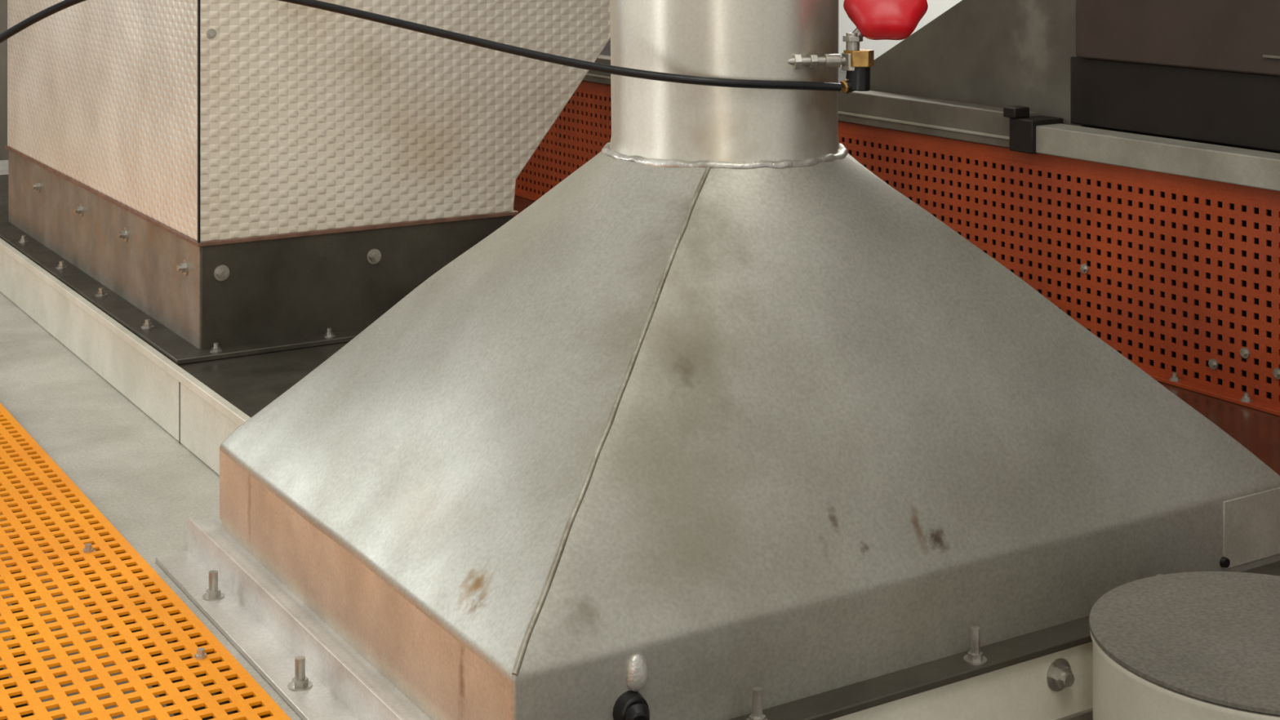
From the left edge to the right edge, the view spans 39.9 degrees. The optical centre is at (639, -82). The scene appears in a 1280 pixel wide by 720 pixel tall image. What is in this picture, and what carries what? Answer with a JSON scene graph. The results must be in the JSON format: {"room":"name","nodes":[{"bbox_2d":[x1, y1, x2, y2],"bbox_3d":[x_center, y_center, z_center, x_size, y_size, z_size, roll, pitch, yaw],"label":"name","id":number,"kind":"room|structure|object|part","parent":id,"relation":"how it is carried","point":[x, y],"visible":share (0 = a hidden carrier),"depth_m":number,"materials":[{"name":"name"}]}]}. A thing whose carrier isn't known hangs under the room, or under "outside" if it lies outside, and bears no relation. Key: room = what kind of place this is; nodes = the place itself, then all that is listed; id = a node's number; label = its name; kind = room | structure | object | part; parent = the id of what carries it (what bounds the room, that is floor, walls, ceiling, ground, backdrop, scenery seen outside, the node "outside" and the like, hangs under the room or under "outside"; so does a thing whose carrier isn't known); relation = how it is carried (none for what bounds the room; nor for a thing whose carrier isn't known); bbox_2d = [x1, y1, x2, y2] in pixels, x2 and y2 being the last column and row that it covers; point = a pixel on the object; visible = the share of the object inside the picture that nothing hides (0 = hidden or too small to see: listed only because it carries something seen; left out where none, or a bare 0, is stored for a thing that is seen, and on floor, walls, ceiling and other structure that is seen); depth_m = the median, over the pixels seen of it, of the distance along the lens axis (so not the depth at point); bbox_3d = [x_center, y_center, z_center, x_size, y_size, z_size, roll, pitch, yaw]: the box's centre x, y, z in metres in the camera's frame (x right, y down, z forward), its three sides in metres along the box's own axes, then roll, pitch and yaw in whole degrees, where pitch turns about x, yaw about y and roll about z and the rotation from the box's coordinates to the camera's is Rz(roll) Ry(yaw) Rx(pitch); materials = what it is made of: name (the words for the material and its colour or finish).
{"room":"factory floor","nodes":[
{"label":"factory floor","id":0,"kind":"room"},
{"bbox_2d":[0,667,11,719],"bbox_3d":[-0.858,1.925,3.875,9.600,0.050,12.500,0,0,-32],"label":"floor","id":1,"kind":"structure","parent":0,"point":[2,668],"depth_m":4.36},
{"bbox_2d":[0,403,291,719],"bbox_3d":[-2.412,1.540,4.385,1.385,0.718,7.618,0,0,-32],"label":"walkway","id":2,"kind":"object","parent":1,"relation":"on","point":[182,673],"visible":1,"depth_m":2.99,"materials":[{"name":"paint"}]},
{"bbox_2d":[0,160,1279,719],"bbox_3d":[-0.793,1.521,5.734,2.782,0.738,8.000,0,0,-32],"label":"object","id":3,"kind":"structure","parent":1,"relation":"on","point":[145,482],"depth_m":3.91,"materials":[{"name":"white paint"}]},
{"bbox_2d":[0,174,348,475],"bbox_3d":[-1.210,1.139,5.719,1.468,0.169,4.190,0,0,-32],"label":"curb","id":4,"kind":"object","parent":3,"relation":"on","point":[200,404],"visible":0.09,"depth_m":4.29,"materials":[{"name":"metal"}]},
{"bbox_2d":[0,0,610,364],"bbox_3d":[-1.081,0.130,5.531,1.445,1.859,2.285,0,0,-32],"label":"box","id":5,"kind":"object","parent":4,"relation":"on","point":[218,179],"visible":0.9,"depth_m":4.54,"materials":[{"name":"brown metal"}]},
{"bbox_3d":[-1.259,0.789,5.406,0.873,0.011,2.145,0,0,-32],"label":"trim","id":6,"kind":"part","parent":5,"relation":"part of","materials":[{"name":"grey metal"}]},
{"bbox_2d":[155,142,1279,719],"bbox_3d":[0.138,0.819,3.223,1.668,0.811,1.345,0,0,-32],"label":"exhaust hood","id":7,"kind":"object","parent":3,"relation":"on","point":[671,439],"visible":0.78,"depth_m":2.82,"materials":[{"name":"metal"}]},
{"bbox_2d":[608,0,839,161],"bbox_3d":[0.154,-0.586,3.230,0.430,2.028,0.435,0,0,-32],"label":"duct","id":8,"kind":"object","parent":7,"relation":"on","point":[735,39],"visible":0.94,"depth_m":3.04,"materials":[{"name":"silver metal"}]},
{"bbox_2d":[786,0,928,93],"bbox_3d":[0.377,0.198,3.083,0.251,0.214,0.109,0,0,4],"label":"valve","id":9,"kind":"object","parent":8,"relation":"attached to","point":[873,20],"visible":1,"depth_m":3.05,"materials":[{"name":"metal"}]},
{"bbox_3d":[0.402,0.181,3.081,0.069,0.072,0.020,0,0,0],"label":"stem","id":10,"kind":"part","parent":9,"relation":"part of","materials":[{"name":"metal"}]},
{"bbox_2d":[582,54,1039,147],"bbox_3d":[-0.276,0.622,7.462,0.090,0.104,5.400,0,0,-32],"label":"beam","id":11,"kind":"structure","parent":3,"relation":"on","point":[982,118],"depth_m":5.50,"materials":[{"name":"grey metal"}]},
{"bbox_2d":[586,73,1009,139],"bbox_3d":[-0.315,0.644,7.438,0.007,0.008,5.400,0,0,-32],"label":"beam seam","id":12,"kind":"structure","parent":11,"relation":"attached to","point":[588,74],"depth_m":5.51,"materials":[{"name":"grey metal"}]},
{"bbox_2d":[1003,106,1062,154],"bbox_3d":[1.145,0.613,5.133,0.130,0.126,0.115,0,0,-32],"label":"bracket","id":13,"kind":"object","parent":11,"relation":"attached to","point":[1022,126],"visible":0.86,"depth_m":5.10,"materials":[{"name":"black metal"}]},
{"bbox_2d":[514,80,1279,416],"bbox_3d":[0.384,0.951,6.352,0.090,0.546,8.026,0,0,-32],"label":"guard","id":14,"kind":"object","parent":3,"relation":"on","point":[1036,167],"visible":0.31,"depth_m":4.84,"materials":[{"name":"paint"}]},
{"bbox_2d":[1035,123,1279,191],"bbox_3d":[1.991,0.634,3.767,0.100,0.079,3.130,0,0,-32],"label":"beam","id":15,"kind":"structure","parent":3,"relation":"on","point":[1208,162],"depth_m":4.67,"materials":[{"name":"grey metal"}]},
{"bbox_2d":[518,0,1279,399],"bbox_3d":[1.174,0.249,5.830,0.690,3.299,9.700,0,0,-32],"label":"tall cabinet","id":16,"kind":"object","parent":1,"relation":"on","point":[1200,71],"visible":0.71,"depth_m":4.96,"materials":[{"name":"metal"}]},
{"bbox_3d":[0.971,0.321,5.621,0.055,0.639,1.238,0,0,-32],"label":"sloped plate","id":17,"kind":"part","parent":16,"relation":"part of","materials":[{"name":"grey metal"}]},
{"bbox_3d":[2.628,0.497,3.495,0.660,0.195,4.200,0,0,-32],"label":"recess panel","id":18,"kind":"part","parent":16,"relation":"part of","materials":[{"name":"black metal"}]},
{"bbox_3d":[2.630,-0.500,3.473,0.680,1.800,4.160,0,0,-32],"label":"panel","id":19,"kind":"part","parent":16,"relation":"part of","materials":[{"name":"brown metal"}]},
{"bbox_3d":[1.706,0.351,4.337,0.030,0.007,0.400,0,0,-32],"label":"cabinet rail","id":20,"kind":"part","parent":16,"relation":"part of","materials":[{"name":"silver metal"}]},
{"bbox_2d":[1088,571,1279,719],"bbox_3d":[0.909,1.468,2.548,0.506,0.863,0.506,0,0,-32],"label":"canister","id":21,"kind":"object","parent":1,"relation":"on","point":[1194,645],"visible":1,"depth_m":2.52,"materials":[{"name":"paint"}]},
{"bbox_2d":[0,0,610,159],"bbox_3d":[-4.149,-0.650,9.130,9.500,5.100,0.100,0,0,-32],"label":"wall","id":22,"kind":"structure","parent":0,"point":[3,3],"depth_m":9.51,"materials":[{"name":"paint"}]},
{"bbox_2d":[0,0,841,91],"bbox_3d":[-0.562,0.651,3.124,1.826,1.079,0.115,0,0,7],"label":"cable","id":23,"kind":"object","parent":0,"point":[645,74],"visible":1,"depth_m":3.06,"materials":[{"name":"rubber"}]},
{"bbox_2d":[838,0,961,66],"bbox_3d":[3.188,-0.650,6.364,0.100,5.100,12.500,0,0,-32],"label":"wall","id":24,"kind":"structure","parent":0,"point":[935,8],"depth_m":9.38,"materials":[{"name":"paint"}]}
]}

